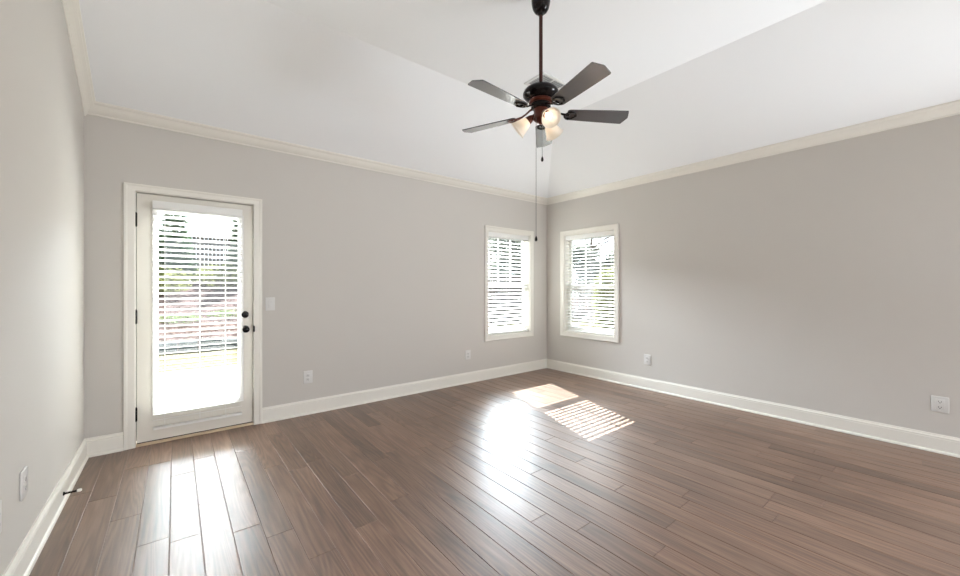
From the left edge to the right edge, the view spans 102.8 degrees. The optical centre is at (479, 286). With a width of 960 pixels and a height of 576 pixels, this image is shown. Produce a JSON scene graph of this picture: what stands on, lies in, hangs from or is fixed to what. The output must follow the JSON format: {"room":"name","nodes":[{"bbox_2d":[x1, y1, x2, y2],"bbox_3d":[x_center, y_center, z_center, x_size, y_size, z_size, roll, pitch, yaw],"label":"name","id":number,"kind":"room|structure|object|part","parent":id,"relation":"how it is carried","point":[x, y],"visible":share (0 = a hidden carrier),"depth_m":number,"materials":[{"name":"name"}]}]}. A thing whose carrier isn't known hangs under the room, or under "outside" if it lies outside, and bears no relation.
{"room":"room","nodes":[
{"label":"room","id":0,"kind":"room"},
{"bbox_2d":[0,0,83,575],"bbox_3d":[-1.016,-0.341,0.298,0.160,3.261,6.400,0,0,-39],"label":"wall","id":1,"kind":"structure","parent":0,"point":[42,114],"depth_m":1.87,"materials":[{"name":"grey paint"}]},
{"bbox_2d":[0,500,1,532],"bbox_3d":[-1.818,0.880,1.441,0.010,0.124,0.086,0,0,-39],"label":"wall outlet","id":2,"kind":"object","parent":1,"relation":"attached to","point":[0,500],"visible":1,"depth_m":1.47,"materials":[{"name":"white plastic"}]},
{"bbox_2d":[19,466,27,500],"bbox_3d":[-2.022,0.870,1.698,0.010,0.124,0.086,0,0,-39],"label":"wall outlet","id":3,"kind":"object","parent":1,"relation":"attached to","point":[23,475],"visible":1,"depth_m":1.68,"materials":[{"name":"white plastic"}]},
{"bbox_2d":[2,439,88,575],"bbox_3d":[-0.943,1.200,0.356,0.027,0.140,6.400,0,0,-39],"label":"baseboard","id":4,"kind":"structure","parent":1,"relation":"attached to","point":[27,554],"depth_m":1.96,"materials":[{"name":"white paint"}]},
{"bbox_2d":[63,488,81,495],"bbox_3d":[-2.415,1.214,2.270,0.078,0.022,0.022,0,0,-39],"label":"door stop","id":5,"kind":"object","parent":1,"relation":"attached to","point":[80,489],"visible":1,"depth_m":2.27,"materials":[{"name":"black metal"}]},
{"bbox_2d":[62,0,95,115],"bbox_3d":[-0.926,-1.623,0.369,0.069,0.697,6.400,0,0,-39],"label":"trim","id":6,"kind":"structure","parent":1,"relation":"attached to","point":[72,11],"depth_m":2.54,"materials":[{"name":"white paint"}]},
{"bbox_2d":[153,200,241,429],"bbox_3d":[-2.390,0.228,3.267,0.614,1.840,0.060,0,0,-39],"label":"blind","id":7,"kind":"object","parent":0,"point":[158,206],"visible":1,"depth_m":3.25,"materials":[{"name":"white plastic"}]},
{"bbox_3d":[-2.390,1.140,3.267,0.610,0.016,0.048,0,0,-39],"label":"rail","id":8,"kind":"part","parent":7,"relation":"part of","materials":[{"name":"white wood"}]},
{"bbox_2d":[84,114,546,438],"bbox_3d":[-1.060,-0.021,4.456,5.272,2.621,0.160,0,0,-39],"label":"wall","id":9,"kind":"structure","parent":0,"point":[375,279],"depth_m":3.96,"materials":[{"name":"grey paint"}]},
{"bbox_2d":[123,182,261,450],"bbox_3d":[-2.449,0.228,3.332,0.948,2.084,0.176,0,0,-39],"label":"trim","id":10,"kind":"structure","parent":9,"relation":"attached to","point":[130,190],"depth_m":3.03,"materials":[{"name":"white paint"}]},
{"bbox_2d":[135,193,252,443],"bbox_3d":[-2.425,0.252,3.293,0.815,2.004,0.126,0,0,-38],"label":"door","id":11,"kind":"structure","parent":9,"relation":"in","point":[145,415],"depth_m":3.14,"materials":[{"name":"white paint"}]},
{"bbox_3d":[-2.410,0.197,3.301,0.635,1.691,0.016,0,0,-39],"label":"glazing frame","id":12,"kind":"part","parent":11,"relation":"part of","materials":[{"name":"white plastic"}]},
{"bbox_3d":[-2.442,0.197,3.342,0.635,1.691,0.016,0,0,-39],"label":"glazing frame","id":13,"kind":"part","parent":11,"relation":"part of","materials":[{"name":"clear glass"}]},
{"bbox_3d":[-2.131,0.386,3.484,0.066,0.066,0.071,0,0,-39],"label":"knob","id":14,"kind":"part","parent":11,"relation":"part of","materials":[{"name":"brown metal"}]},
{"bbox_2d":[136,421,253,446],"bbox_3d":[-2.451,1.262,3.338,0.811,0.014,0.166,0,0,-39],"label":"trim","id":15,"kind":"structure","parent":9,"relation":"attached to","point":[250,423],"depth_m":3.25,"materials":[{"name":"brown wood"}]},
{"bbox_2d":[265,297,274,310],"bbox_3d":[-1.980,0.161,3.613,0.080,0.124,0.012,0,0,-39],"label":"light switch","id":16,"kind":"object","parent":9,"relation":"attached to","point":[269,301],"visible":1,"depth_m":3.61,"materials":[{"name":"white plastic"}]},
{"bbox_2d":[303,370,312,383],"bbox_3d":[-1.718,0.900,3.823,0.086,0.124,0.010,0,0,-39],"label":"wall outlet","id":17,"kind":"object","parent":9,"relation":"attached to","point":[307,375],"visible":1,"depth_m":3.82,"materials":[{"name":"white plastic"}]},
{"bbox_2d":[85,359,546,457],"bbox_3d":[-0.939,1.200,4.433,5.112,0.140,0.027,0,0,-39],"label":"baseboard","id":18,"kind":"structure","parent":9,"relation":"attached to","point":[110,443],"depth_m":4.14,"materials":[{"name":"white paint"}]},
{"bbox_2d":[87,101,546,204],"bbox_3d":[-0.925,-1.334,4.415,5.112,0.088,0.072,0,0,-39],"label":"trim","id":19,"kind":"structure","parent":9,"relation":"attached to","point":[100,109],"depth_m":3.63,"materials":[{"name":"white paint"}]},
{"bbox_2d":[465,350,470,359],"bbox_3d":[-0.159,0.898,5.065,0.086,0.124,0.010,0,0,-39],"label":"wall outlet","id":20,"kind":"object","parent":9,"relation":"attached to","point":[467,352],"visible":1,"depth_m":5.06,"materials":[{"name":"white plastic"}]},
{"bbox_2d":[484,225,533,340],"bbox_3d":[0.392,-0.049,5.596,0.954,1.590,0.176,0,0,-39],"label":"window","id":21,"kind":"structure","parent":9,"relation":"in","point":[530,244],"depth_m":5.70,"materials":[{"name":"white paint"}]},
{"bbox_3d":[0.375,0.318,5.617,0.806,0.709,0.028,0,0,-39],"label":"sash","id":22,"kind":"part","parent":21,"relation":"part of","materials":[{"name":"clear glass"}]},
{"bbox_2d":[489,232,528,334],"bbox_3d":[0.405,-0.050,5.578,0.802,1.436,0.060,0,0,-39],"label":"blind","id":23,"kind":"object","parent":21,"relation":"attached to","point":[495,235],"visible":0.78,"depth_m":5.57,"materials":[{"name":"white plastic"}]},
{"bbox_3d":[0.405,-0.024,5.578,0.002,1.368,0.060,0,0,-39],"label":"ladder cord","id":24,"kind":"part","parent":23,"relation":"part of","materials":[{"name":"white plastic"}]},
{"bbox_3d":[0.405,0.660,5.578,0.798,0.016,0.048,0,0,-39],"label":"rail","id":25,"kind":"part","parent":23,"relation":"part of","materials":[{"name":"white plastic"}]},
{"bbox_3d":[0.357,-0.382,5.638,0.806,0.777,0.028,0,0,-39],"label":"sash","id":26,"kind":"part","parent":21,"relation":"part of","materials":[{"name":"white plastic"}]},
{"bbox_2d":[29,368,959,575],"bbox_3d":[1.046,1.330,1.940,5.432,0.120,6.720,0,0,-39],"label":"floor","id":27,"kind":"structure","parent":0,"point":[546,471],"depth_m":2.34,"materials":[{"name":"brown wood"}]},
{"bbox_2d":[79,0,959,197],"bbox_3d":[1.046,-1.726,1.940,5.432,0.790,6.720,0,0,-39],"label":"ceiling","id":28,"kind":"structure","parent":0,"point":[384,81],"depth_m":3.10,"materials":[{"name":"white paint"}]},
{"bbox_2d":[462,0,628,240],"bbox_3d":[0.381,-1.135,2.518,1.128,1.672,1.151,0,0,-39],"label":"ceiling fan","id":29,"kind":"object","parent":28,"relation":"hanging from","point":[541,95],"visible":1,"depth_m":2.50,"materials":[{"name":"brown wood"}]},
{"bbox_3d":[0.069,-1.155,2.745,0.428,0.034,0.131,0,0,30],"label":"blade","id":30,"kind":"part","parent":29,"relation":"part of","materials":[{"name":"brown wood"}]},
{"bbox_3d":[0.116,-1.155,2.290,0.428,0.034,0.131,0,0,-42],"label":"blade","id":31,"kind":"part","parent":29,"relation":"part of","materials":[{"name":"brown wood"}]},
{"bbox_3d":[0.267,-1.073,2.582,0.126,0.132,0.132,0,0,-39],"label":"lamp shade","id":32,"kind":"part","parent":29,"relation":"part of","materials":[{"name":"white glass"}]},
{"bbox_3d":[0.486,-1.155,2.930,0.131,0.034,0.428,0,0,12],"label":"blade","id":33,"kind":"part","parent":29,"relation":"part of","materials":[{"name":"brown wood"}]},
{"bbox_3d":[0.432,-1.094,2.442,0.044,0.053,0.055,0,0,-39],"label":"bulb","id":34,"kind":"part","parent":29,"relation":"part of","materials":[{"name":"beige glass"}]},
{"bbox_3d":[0.432,-1.073,2.414,0.121,0.132,0.133,0,0,-39],"label":"lamp shade","id":35,"kind":"part","parent":29,"relation":"part of","materials":[{"name":"white glass"}]},
{"bbox_3d":[0.497,-1.073,2.646,0.133,0.132,0.127,0,0,-39],"label":"lamp shade","id":36,"kind":"part","parent":29,"relation":"part of","materials":[{"name":"white glass"}]},
{"bbox_3d":[0.563,-1.155,2.195,0.131,0.034,0.428,0,0,-24],"label":"blade","id":37,"kind":"part","parent":29,"relation":"part of","materials":[{"name":"brown wood"}]},
{"bbox_3d":[0.792,-1.155,2.590,0.428,0.034,0.131,0,0,-6],"label":"blade","id":38,"kind":"part","parent":29,"relation":"part of","materials":[{"name":"brown wood"}]},
{"bbox_2d":[524,72,566,89],"bbox_3d":[0.643,-1.966,3.716,0.360,0.014,0.260,0,0,-39],"label":"ceiling vent","id":39,"kind":"object","parent":28,"relation":"in","point":[547,77],"visible":0.53,"depth_m":3.65,"materials":[{"name":"white metal"}]},
{"bbox_2d":[547,114,959,437],"bbox_3d":[3.059,-0.021,3.645,0.160,2.621,6.560,0,0,-39],"label":"wall","id":40,"kind":"structure","parent":0,"point":[824,277],"depth_m":3.58,"materials":[{"name":"grey paint"}]},
{"bbox_2d":[560,223,618,342],"bbox_3d":[1.584,-0.050,5.476,0.176,1.574,0.972,0,0,-39],"label":"window","id":41,"kind":"structure","parent":40,"relation":"in","point":[564,251],"depth_m":5.60,"materials":[{"name":"white paint"}]},
{"bbox_3d":[1.627,-0.378,5.510,0.028,0.770,0.824,0,0,-39],"label":"sash","id":42,"kind":"part","parent":41,"relation":"part of","materials":[{"name":"white plastic"}]},
{"bbox_2d":[566,230,613,335],"bbox_3d":[1.566,-0.051,5.462,0.060,1.420,0.820,0,0,-39],"label":"blind","id":43,"kind":"object","parent":41,"relation":"attached to","point":[603,234],"visible":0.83,"depth_m":5.43,"materials":[{"name":"white plastic"}]},
{"bbox_3d":[1.566,0.651,5.462,0.048,0.016,0.816,0,0,-39],"label":"rail","id":44,"kind":"part","parent":43,"relation":"part of","materials":[{"name":"white plastic"}]},
{"bbox_3d":[1.605,0.313,5.493,0.028,0.700,0.824,0,0,-39],"label":"sash","id":45,"kind":"part","parent":41,"relation":"part of","materials":[{"name":"clear glass"}]},
{"bbox_2d":[644,354,650,364],"bbox_3d":[2.073,0.900,4.746,0.010,0.124,0.086,0,0,-39],"label":"wall outlet","id":46,"kind":"object","parent":40,"relation":"attached to","point":[647,358],"visible":1,"depth_m":4.74,"materials":[{"name":"white plastic"}]},
{"bbox_2d":[547,359,959,457],"bbox_3d":[3.035,1.200,3.524,0.027,0.140,6.400,0,0,-39],"label":"baseboard","id":47,"kind":"structure","parent":40,"relation":"attached to","point":[927,441],"depth_m":3.64,"materials":[{"name":"white paint"}]},
{"bbox_2d":[547,100,959,204],"bbox_3d":[3.018,-1.334,3.510,0.072,0.088,6.400,0,0,-39],"label":"trim","id":48,"kind":"structure","parent":40,"relation":"attached to","point":[952,108],"depth_m":3.62,"materials":[{"name":"white paint"}]},
{"bbox_2d":[931,395,948,413],"bbox_3d":[3.519,0.899,2.929,0.011,0.120,0.090,0,0,-39],"label":"wall outlet","id":49,"kind":"object","parent":40,"relation":"attached to","point":[938,404],"visible":1,"depth_m":2.93,"materials":[{"name":"white plastic"}]},
{"bbox_2d":[935,399,944,409],"bbox_3d":[3.517,0.899,2.928,0.004,0.080,0.047,0,0,-39],"label":"receptacle","id":50,"kind":"object","parent":49,"relation":"attached to","point":[939,403],"depth_m":2.93,"materials":[{"name":"grey plastic"}]},
{"label":"outside","id":51,"kind":"structure","parent":0,"visible":0},
{"bbox_2d":[158,278,610,349],"bbox_3d":[-2.344,0.563,24.745,50.000,1.985,20.000,0,0,-39],"label":"bank","id":52,"kind":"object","parent":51,"point":[168,328],"visible":0.03,"depth_m":11.13,"materials":[{"name":"brown soil"}]},
{"bbox_2d":[158,267,195,295],"bbox_3d":[-10.614,-0.189,12.861,1.797,1.142,1.776,0,0,-39],"label":"shrub","id":53,"kind":"object","parent":52,"relation":"on","point":[169,273],"visible":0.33,"depth_m":12.88,"materials":[{"name":"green plant"}]},
{"bbox_2d":[158,214,199,281],"bbox_3d":[-11.855,-1.825,14.908,1.675,3.615,1.658,0,0,-39],"label":"conifer tree","id":54,"kind":"object","parent":52,"relation":"on","point":[166,219],"visible":0.52,"depth_m":14.70,"materials":[{"name":"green plant"}]},
{"bbox_2d":[158,315,201,323],"bbox_3d":[-8.104,0.887,10.221,1.188,0.323,1.143,0,0,-39],"label":"shrub","id":55,"kind":"object","parent":52,"relation":"on","point":[173,316],"visible":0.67,"depth_m":10.11,"materials":[{"name":"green plant"}]},
{"bbox_2d":[158,236,235,276],"bbox_3d":[-13.936,-1.155,14.872,11.664,2.090,0.120,0,0,-39],"label":"fence","id":56,"kind":"object","parent":52,"relation":"on","point":[192,237],"visible":0.03,"depth_m":16.57,"materials":[{"name":"white"}]},
{"bbox_2d":[194,263,237,289],"bbox_3d":[-9.884,-0.390,14.744,1.807,1.175,1.809,0,0,-39],"label":"shrub","id":57,"kind":"object","parent":52,"relation":"on","point":[223,265],"visible":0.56,"depth_m":14.48,"materials":[{"name":"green plant"}]},
{"bbox_2d":[206,309,237,316],"bbox_3d":[-7.319,0.802,11.371,1.368,0.348,1.349,0,0,-39],"label":"shrub","id":58,"kind":"object","parent":52,"relation":"on","point":[227,314],"visible":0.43,"depth_m":11.11,"materials":[{"name":"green plant"}]},
{"bbox_2d":[225,220,237,281],"bbox_3d":[-10.225,-1.856,16.436,1.280,3.604,1.249,0,0,0],"label":"conifer tree","id":59,"kind":"object","parent":52,"relation":"on","point":[235,225],"visible":0.13,"depth_m":16.16,"materials":[{"name":"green plant"}]},
{"bbox_2d":[489,238,499,276],"bbox_3d":[0.924,-3.022,30.943,4.476,9.331,5.156,0,0,16],"label":"tree","id":60,"kind":"object","parent":52,"relation":"on","point":[489,238],"visible":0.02,"depth_m":31.02,"materials":[{"name":"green plant"}]},
{"bbox_2d":[489,237,520,276],"bbox_3d":[2.297,-1.098,23.367,4.126,5.486,4.456,0,0,3],"label":"tree","id":61,"kind":"object","parent":52,"relation":"on","point":[493,238],"visible":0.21,"depth_m":22.77,"materials":[{"name":"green plant"}]},
{"bbox_2d":[489,276,521,324],"bbox_3d":[-0.014,0.595,16.282,0.120,2.090,7.744,0,0,-39],"label":"fence","id":62,"kind":"object","parent":52,"relation":"on","point":[493,277],"visible":0.14,"depth_m":14.92,"materials":[{"name":"white"}]},
{"bbox_2d":[573,237,613,310],"bbox_3d":[5.716,-0.897,19.156,3.522,5.085,2.988,0,0,-39],"label":"tree","id":63,"kind":"object","parent":52,"relation":"on","point":[591,241],"visible":0.36,"depth_m":18.91,"materials":[{"name":"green plant"}]},
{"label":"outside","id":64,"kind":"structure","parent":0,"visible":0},
{"bbox_2d":[158,317,597,372],"bbox_3d":[10.272,1.605,8.906,50.000,0.330,21.000,0,0,-39],"label":"lawn","id":65,"kind":"structure","parent":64,"point":[228,355],"depth_m":7.59,"materials":[{"name":"white"}]},
{"bbox_2d":[158,338,237,354],"bbox_3d":[-6.196,1.356,8.828,16.141,0.328,0.300,0,0,-39],"label":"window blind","id":66,"kind":"object","parent":65,"relation":"on","point":[186,343],"visible":0.07,"depth_m":8.58,"materials":[{"name":"white plastic"}]},
{"bbox_2d":[572,283,607,320],"bbox_3d":[7.025,0.745,13.063,0.120,1.790,13.550,0,0,-39],"label":"picket fence","id":67,"kind":"object","parent":65,"relation":"on","point":[579,283],"visible":0.02,"depth_m":16.37,"materials":[{"name":"white"}]},
{"bbox_3d":[4.338,0.745,16.452,0.100,1.790,0.100,0,0,-39],"label":"post","id":68,"kind":"part","parent":67,"relation":"part of","materials":[{"name":"white"}]},
{"bbox_2d":[591,266,613,328],"bbox_3d":[3.152,0.481,9.193,0.963,2.023,0.967,0,0,-39],"label":"shrub","id":69,"kind":"object","parent":65,"relation":"on","point":[608,269],"visible":0.34,"depth_m":9.05,"materials":[{"name":"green plant"}]},
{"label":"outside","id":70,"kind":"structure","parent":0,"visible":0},
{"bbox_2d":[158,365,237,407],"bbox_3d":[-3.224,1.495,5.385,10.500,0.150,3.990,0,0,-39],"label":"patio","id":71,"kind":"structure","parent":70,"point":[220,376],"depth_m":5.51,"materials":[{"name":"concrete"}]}
]}

